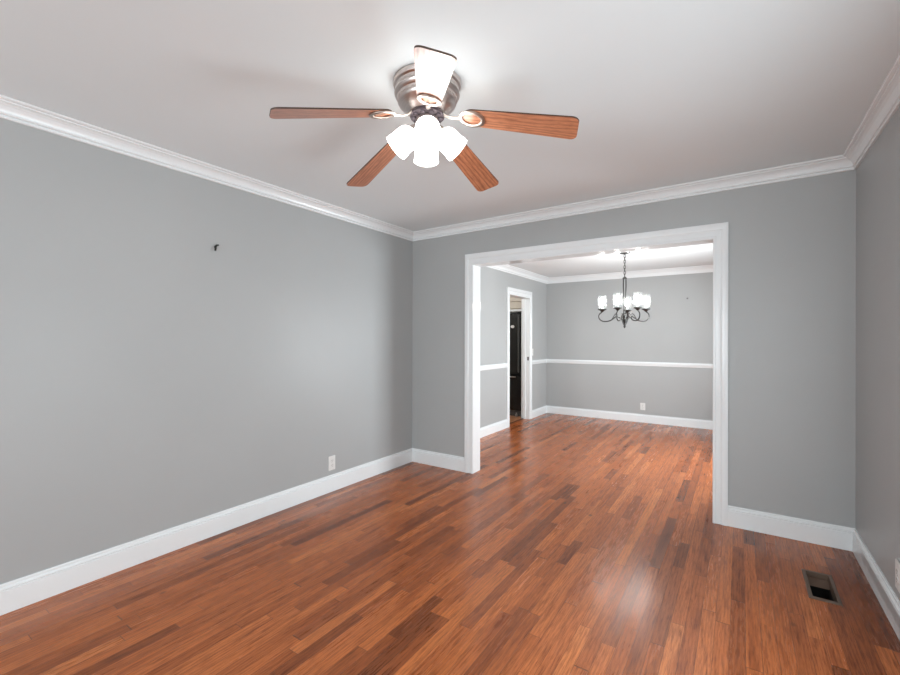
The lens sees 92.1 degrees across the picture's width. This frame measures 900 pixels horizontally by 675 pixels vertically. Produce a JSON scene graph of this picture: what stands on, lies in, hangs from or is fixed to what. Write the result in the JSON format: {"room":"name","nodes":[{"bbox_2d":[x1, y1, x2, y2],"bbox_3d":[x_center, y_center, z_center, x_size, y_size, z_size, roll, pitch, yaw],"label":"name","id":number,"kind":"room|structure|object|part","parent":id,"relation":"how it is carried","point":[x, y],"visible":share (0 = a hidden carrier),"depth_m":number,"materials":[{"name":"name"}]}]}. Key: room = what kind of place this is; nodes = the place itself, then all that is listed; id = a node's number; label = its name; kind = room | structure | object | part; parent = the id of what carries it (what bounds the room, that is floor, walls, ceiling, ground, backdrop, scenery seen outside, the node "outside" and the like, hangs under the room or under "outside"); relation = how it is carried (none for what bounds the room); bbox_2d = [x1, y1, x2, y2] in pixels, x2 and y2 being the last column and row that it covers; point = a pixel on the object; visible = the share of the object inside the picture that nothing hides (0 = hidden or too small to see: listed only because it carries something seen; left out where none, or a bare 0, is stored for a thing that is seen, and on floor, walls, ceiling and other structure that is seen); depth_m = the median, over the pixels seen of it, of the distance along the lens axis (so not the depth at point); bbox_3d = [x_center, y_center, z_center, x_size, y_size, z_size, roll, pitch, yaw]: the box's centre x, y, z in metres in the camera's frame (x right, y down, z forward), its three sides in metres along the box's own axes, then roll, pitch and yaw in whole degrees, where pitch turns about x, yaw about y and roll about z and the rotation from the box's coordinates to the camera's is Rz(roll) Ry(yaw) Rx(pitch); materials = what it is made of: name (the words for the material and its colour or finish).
{"room":"empty living room","nodes":[
{"label":"empty living room","id":0,"kind":"room"},
{"bbox_2d":[0,118,412,583],"bbox_3d":[-2.300,0.093,1.906,0.120,2.430,6.649,0,0,34],"label":"wall","id":1,"kind":"structure","parent":0,"point":[154,378],"depth_m":2.66,"materials":[{"name":"grey paint"}]},
{"bbox_2d":[0,448,411,615],"bbox_3d":[-2.213,1.238,1.917,0.016,0.141,6.529,0,0,34],"label":"baseboard","id":2,"kind":"structure","parent":1,"relation":"attached to","point":[18,593],"depth_m":2.65,"materials":[{"name":"white paint"}]},
{"bbox_2d":[0,94,413,241],"bbox_3d":[-2.185,-1.083,1.903,0.070,0.097,6.529,0,0,34],"label":"trim","id":3,"kind":"structure","parent":1,"relation":"attached to","point":[11,109],"depth_m":2.62,"materials":[{"name":"white paint"}]},
{"bbox_2d":[328,455,334,470],"bbox_3d":[-1.011,1.071,3.719,0.008,0.122,0.074,0,0,34],"label":"wall outlet","id":4,"kind":"object","parent":1,"relation":"attached to","point":[331,459],"visible":1,"depth_m":3.71,"materials":[{"name":"white plastic"}]},
{"bbox_2d":[0,413,899,674],"bbox_3d":[-0.542,1.333,3.110,5.643,0.040,10.470,0,0,34],"label":"floor","id":5,"kind":"structure","parent":0,"point":[577,545],"depth_m":2.27,"materials":[{"name":"brown wood"}]},
{"bbox_2d":[510,312,520,416],"bbox_3d":[1.069,0.441,7.725,0.745,1.755,0.730,0,0,34],"label":"refrigerator","id":6,"kind":"object","parent":5,"relation":"on","point":[515,317],"visible":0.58,"depth_m":7.30,"materials":[{"name":"black metal"}]},
{"bbox_3d":[0.896,0.926,7.467,0.741,0.585,0.050,0,0,34],"label":"freezer drawer","id":7,"kind":"part","parent":6,"relation":"part of","materials":[{"name":"black metal"}]},
{"bbox_3d":[0.897,0.101,7.467,0.741,1.035,0.050,0,0,34],"label":"door","id":8,"kind":"part","parent":6,"relation":"part of","materials":[{"name":"black metal"}]},
{"bbox_3d":[1.147,0.099,7.258,0.027,0.960,0.024,0,0,34],"label":"handle","id":9,"kind":"part","parent":6,"relation":"part of","materials":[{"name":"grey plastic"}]},
{"bbox_2d":[802,569,842,606],"bbox_3d":[1.965,1.426,2.300,0.130,0.228,0.330,0,0,34],"label":"floor vent","id":10,"kind":"object","parent":5,"relation":"in","point":[820,586],"visible":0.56,"depth_m":2.38,"materials":[{"name":"brown metal"}]},
{"bbox_2d":[0,0,899,230],"bbox_3d":[-0.769,-1.150,0.932,3.705,0.069,6.689,0,0,34],"label":"ceiling","id":11,"kind":"structure","parent":0,"point":[661,93],"depth_m":1.93,"materials":[{"name":"paint"}]},
{"bbox_2d":[269,45,578,191],"bbox_3d":[-0.083,-0.959,1.956,1.241,0.333,1.207,0,0,34],"label":"ceiling fan","id":12,"kind":"object","parent":11,"relation":"hanging from","point":[427,90],"visible":1,"depth_m":1.84,"materials":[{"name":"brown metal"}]},
{"bbox_3d":[-0.470,-0.912,1.759,0.490,0.006,0.133,-13,14,-23],"label":"blade","id":13,"kind":"part","parent":12,"relation":"part of","materials":[{"name":"brown wood"}]},
{"bbox_3d":[-0.365,-0.897,2.218,0.133,0.006,0.490,-16,-3,-43],"label":"blade","id":14,"kind":"part","parent":12,"relation":"part of","materials":[{"name":"brown wood"}]},
{"bbox_3d":[-0.200,-0.872,1.911,0.108,0.120,0.120,-44,3,-3],"label":"lamp shade","id":15,"kind":"part","parent":12,"relation":"part of","materials":[{"name":"white glass"}]},
{"bbox_3d":[-0.109,-0.872,2.018,0.120,0.120,0.108,0,-44,-5],"label":"lamp shade","id":16,"kind":"part","parent":12,"relation":"part of","materials":[{"name":"white glass"}]},
{"bbox_3d":[-0.093,-0.872,1.821,0.120,0.120,0.108,0,44,-5],"label":"lamp shade","id":17,"kind":"part","parent":12,"relation":"part of","materials":[{"name":"white glass"}]},
{"bbox_3d":[-0.094,-0.875,1.824,0.048,0.048,0.082,0,44,-5],"label":"bulb","id":18,"kind":"part","parent":12,"relation":"part of","materials":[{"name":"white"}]},
{"bbox_3d":[-0.063,-0.903,1.520,0.133,0.006,0.490,11,11,-8],"label":"blade","id":19,"kind":"part","parent":12,"relation":"part of","materials":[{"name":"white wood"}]},
{"bbox_3d":[-0.003,-0.871,1.927,0.108,0.120,0.120,44,-3,-3],"label":"lamp shade","id":20,"kind":"part","parent":12,"relation":"part of","materials":[{"name":"white glass"}]},
{"bbox_3d":[0.103,-0.906,2.265,0.133,0.006,0.490,-14,-19,27],"label":"blade","id":21,"kind":"part","parent":12,"relation":"part of","materials":[{"name":"brown wood"}]},
{"bbox_3d":[0.291,-0.909,1.832,0.490,0.006,0.133,12,-10,12],"label":"blade","id":22,"kind":"part","parent":12,"relation":"part of","materials":[{"name":"brown wood"}]},
{"bbox_2d":[480,267,546,427],"bbox_3d":[0.657,0.131,6.222,0.120,2.373,3.591,0,0,34],"label":"wall","id":23,"kind":"structure","parent":0,"point":[494,283],"depth_m":6.21,"materials":[{"name":"paint"}]},
{"bbox_2d":[480,419,506,437],"bbox_3d":[0.275,1.252,5.530,0.016,0.127,2.012,0,0,34],"label":"baseboard","id":24,"kind":"structure","parent":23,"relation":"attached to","point":[495,427],"depth_m":6.01,"materials":[{"name":"white paint"}]},
{"bbox_2d":[480,363,507,370],"bbox_3d":[0.279,0.398,5.529,0.022,0.066,2.012,0,0,34],"label":"trim","id":25,"kind":"structure","parent":23,"relation":"attached to","point":[503,365],"depth_m":6.00,"materials":[{"name":"white paint"}]},
{"bbox_2d":[506,287,509,427],"bbox_3d":[0.860,0.283,6.398,0.020,2.069,0.078,0,0,34],"label":"trim","id":26,"kind":"structure","parent":23,"relation":"attached to","point":[508,293],"depth_m":6.38,"materials":[{"name":"white paint"}]},
{"bbox_2d":[486,264,548,283],"bbox_3d":[0.744,-1.007,6.168,0.080,0.096,3.587,0,0,34],"label":"trim","id":27,"kind":"structure","parent":23,"relation":"attached to","point":[506,268],"depth_m":6.68,"materials":[{"name":"white paint"}]},
{"bbox_2d":[510,295,528,418],"bbox_3d":[1.028,0.327,6.776,0.120,1.982,0.777,0,0,34],"label":"door frame","id":28,"kind":"structure","parent":23,"relation":"in","point":[525,301],"depth_m":7.08,"materials":[{"name":"white paint"}]},
{"bbox_2d":[508,287,531,297],"bbox_3d":[1.093,-0.697,6.744,0.020,0.107,0.908,0,0,34],"label":"trim","id":29,"kind":"structure","parent":23,"relation":"attached to","point":[516,292],"depth_m":6.71,"materials":[{"name":"white paint"}]},
{"bbox_2d":[521,299,521,417],"bbox_3d":[1.200,0.284,7.160,0.020,2.069,0.093,0,0,34],"label":"trim","id":30,"kind":"structure","parent":23,"relation":"attached to","point":[521,299],"depth_m":7.12,"materials":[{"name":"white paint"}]},
{"bbox_2d":[529,295,531,418],"bbox_3d":[1.317,0.285,7.082,0.020,2.069,0.093,0,0,34],"label":"trim","id":31,"kind":"structure","parent":23,"relation":"attached to","point":[530,298],"depth_m":7.07,"materials":[{"name":"white paint"}]},
{"bbox_2d":[532,406,546,417],"bbox_3d":[1.525,1.256,7.398,0.016,0.127,0.667,0,0,34],"label":"baseboard","id":32,"kind":"structure","parent":23,"relation":"attached to","point":[542,410],"depth_m":7.38,"materials":[{"name":"white paint"}]},
{"bbox_2d":[532,359,546,363],"bbox_3d":[1.529,0.402,7.397,0.022,0.066,0.667,0,0,34],"label":"trim","id":33,"kind":"structure","parent":23,"relation":"attached to","point":[540,360],"depth_m":7.38,"materials":[{"name":"white paint"}]},
{"bbox_2d":[508,243,712,277],"bbox_3d":[2.148,-1.078,5.256,3.629,0.050,3.743,0,0,34],"label":"ceiling","id":34,"kind":"structure","parent":0,"point":[693,255],"depth_m":6.04,"materials":[{"name":"paint"}]},
{"bbox_2d":[598,252,649,327],"bbox_3d":[2.162,-0.585,5.273,0.571,0.936,0.535,0,0,-20],"label":"chandelier","id":35,"kind":"object","parent":34,"relation":"hanging from","point":[624,316],"visible":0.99,"depth_m":5.30,"materials":[{"name":"grey metal"}]},
{"bbox_3d":[1.988,-0.265,5.369,0.293,0.135,0.014,0,0,22],"label":"arm","id":36,"kind":"part","parent":35,"relation":"part of","materials":[{"name":"grey metal"}]},
{"bbox_3d":[2.036,-0.265,5.185,0.014,0.135,0.293,0,0,39],"label":"arm","id":37,"kind":"part","parent":35,"relation":"part of","materials":[{"name":"grey metal"}]},
{"bbox_3d":[2.137,-0.520,5.309,0.052,0.466,0.052,0,0,34],"label":"cage stem","id":38,"kind":"part","parent":35,"relation":"part of","materials":[{"name":"grey metal"}]},
{"bbox_3d":[2.167,-0.265,5.152,0.014,0.135,0.293,0,0,-11],"label":"arm","id":39,"kind":"part","parent":35,"relation":"part of","materials":[{"name":"grey metal"}]},
{"bbox_3d":[2.296,-0.264,5.307,0.293,0.135,0.014,0,0,1],"label":"arm","id":40,"kind":"part","parent":35,"relation":"part of","materials":[{"name":"grey metal"}]},
{"bbox_2d":[546,272,712,420],"bbox_3d":[3.164,0.137,6.777,3.669,2.373,0.120,0,0,34],"label":"wall","id":41,"kind":"structure","parent":0,"point":[678,329],"depth_m":6.88,"materials":[{"name":"paint"}]},
{"bbox_2d":[546,405,712,429],"bbox_3d":[3.124,1.259,6.720,3.429,0.127,0.016,0,0,34],"label":"baseboard","id":42,"kind":"structure","parent":41,"relation":"attached to","point":[663,420],"depth_m":6.86,"materials":[{"name":"white paint"}]},
{"bbox_2d":[547,265,712,283],"bbox_3d":[3.111,-1.002,6.694,3.429,0.096,0.080,0,0,34],"label":"trim","id":43,"kind":"structure","parent":41,"relation":"attached to","point":[705,268],"depth_m":6.83,"materials":[{"name":"white paint"}]},
{"bbox_2d":[547,359,712,367],"bbox_3d":[3.124,0.405,6.718,3.429,0.066,0.022,0,0,34],"label":"trim","id":44,"kind":"structure","parent":41,"relation":"attached to","point":[630,363],"depth_m":6.87,"materials":[{"name":"white paint"}]},
{"bbox_2d":[640,403,644,409],"bbox_3d":[3.018,1.074,6.796,0.073,0.110,0.008,0,0,34],"label":"wall outlet","id":45,"kind":"object","parent":41,"relation":"attached to","point":[642,405],"visible":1,"depth_m":6.79,"materials":[{"name":"white plastic"}]},
{"bbox_2d":[412,170,855,527],"bbox_3d":[1.086,0.102,3.707,3.745,2.430,0.112,0,0,34],"label":"wall","id":46,"kind":"structure","parent":0,"point":[792,243],"depth_m":2.94,"materials":[{"name":"grey paint"}]},
{"bbox_2d":[412,448,463,471],"bbox_3d":[-0.131,1.244,4.442,0.666,0.141,0.016,0,0,34],"label":"baseboard","id":47,"kind":"structure","parent":46,"relation":"attached to","point":[447,461],"depth_m":4.42,"materials":[{"name":"white paint"}]},
{"bbox_2d":[464,256,473,473],"bbox_3d":[0.185,0.249,4.230,0.093,2.132,0.020,0,0,34],"label":"trim","id":48,"kind":"structure","parent":46,"relation":"attached to","point":[469,267],"depth_m":4.22,"materials":[{"name":"white paint"}]},
{"bbox_2d":[473,240,712,472],"bbox_3d":[1.088,0.296,3.708,2.029,2.041,0.116,0,0,34],"label":"trim","id":49,"kind":"structure","parent":46,"relation":"attached to","point":[476,267],"depth_m":4.24,"materials":[{"name":"paint"}]},
{"bbox_2d":[465,222,727,264],"bbox_3d":[1.052,-0.760,3.652,2.174,0.111,0.020,0,0,34],"label":"trim","id":50,"kind":"structure","parent":46,"relation":"attached to","point":[709,231],"depth_m":3.51,"materials":[{"name":"white paint"}]},
{"bbox_2d":[413,155,853,241],"bbox_3d":[1.038,-1.078,3.632,3.505,0.102,0.070,0,0,34],"label":"trim","id":51,"kind":"structure","parent":46,"relation":"attached to","point":[836,164],"depth_m":3.27,"materials":[{"name":"white paint"}]},
{"bbox_2d":[713,222,728,525],"bbox_3d":[1.915,0.252,3.072,0.093,2.132,0.020,0,0,34],"label":"trim","id":52,"kind":"structure","parent":46,"relation":"attached to","point":[720,242],"depth_m":3.07,"materials":[{"name":"white paint"}]},
{"bbox_2d":[728,505,854,550],"bbox_3d":[2.228,1.248,2.863,0.664,0.141,0.016,0,0,34],"label":"baseboard","id":53,"kind":"structure","parent":46,"relation":"attached to","point":[820,533],"depth_m":2.85,"materials":[{"name":"white paint"}]},
{"bbox_2d":[855,106,899,600],"bbox_3d":[0.712,0.099,-0.110,0.120,2.430,6.649,0,0,34],"label":"wall","id":54,"kind":"structure","parent":0,"point":[877,497],"depth_m":2.23,"materials":[{"name":"grey paint"}]},
{"bbox_2d":[843,54,899,169],"bbox_3d":[0.669,-1.087,-0.007,0.070,0.089,6.529,0,0,34],"label":"trim","id":55,"kind":"structure","parent":54,"relation":"attached to","point":[886,102],"depth_m":2.14,"materials":[{"name":"white paint"}]},
{"bbox_2d":[852,529,899,640],"bbox_3d":[0.686,1.243,-0.023,0.017,0.141,6.529,0,0,34],"label":"baseboard","id":56,"kind":"structure","parent":54,"relation":"attached to","point":[888,600],"depth_m":2.19,"materials":[{"name":"white paint"}]},
{"bbox_2d":[895,558,899,592],"bbox_3d":[2.010,1.068,1.947,0.008,0.130,0.074,0,0,34],"label":"wall outlet","id":57,"kind":"object","parent":54,"relation":"attached to","point":[897,564],"visible":1,"depth_m":1.95,"materials":[{"name":"white plastic"}]},
{"bbox_3d":[1.134,0.130,3.744,3.429,2.373,0.004,0,0,34],"label":"wall","id":58,"kind":"structure","parent":0,"visible":0},
{"bbox_2d":[479,393,479,469],"bbox_3d":[0.261,0.249,4.343,0.093,2.132,0.020,0,0,34],"label":"trim","id":59,"kind":"structure","parent":58,"relation":"attached to","point":[479,393],"depth_m":4.31,"materials":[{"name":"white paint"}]},
{"bbox_2d":[484,243,709,266],"bbox_3d":[1.128,-0.760,3.765,2.174,0.111,0.020,0,0,34],"label":"trim","id":60,"kind":"structure","parent":58,"relation":"attached to","point":[707,243],"depth_m":3.62,"materials":[{"name":"white paint"}]},
{"bbox_3d":[0.888,0.133,8.406,1.926,2.373,0.120,0,0,34],"label":"wall","id":61,"kind":"structure","parent":0,"visible":0},
{"bbox_2d":[510,297,520,312],"bbox_3d":[1.107,-0.739,7.743,0.825,0.585,0.739,0,0,34],"label":"upper cabinet","id":62,"kind":"object","parent":61,"relation":"attached to","point":[515,303],"visible":0.02,"depth_m":7.32,"materials":[{"name":"beige paint"}]},
{"bbox_3d":[0.918,-0.679,7.461,0.825,0.125,0.030,0,0,34],"label":"panel","id":63,"kind":"part","parent":62,"relation":"part of","materials":[{"name":"beige paint"}]},
{"bbox_3d":[0.918,-0.551,7.461,0.825,0.110,0.030,0,0,34],"label":"panel","id":64,"kind":"part","parent":62,"relation":"part of","materials":[{"name":"beige paint"}]},
{"bbox_3d":[0.917,-0.464,7.459,0.825,0.035,0.055,0,0,34],"label":"rail","id":65,"kind":"part","parent":62,"relation":"part of","materials":[{"name":"white paint"}]}
]}

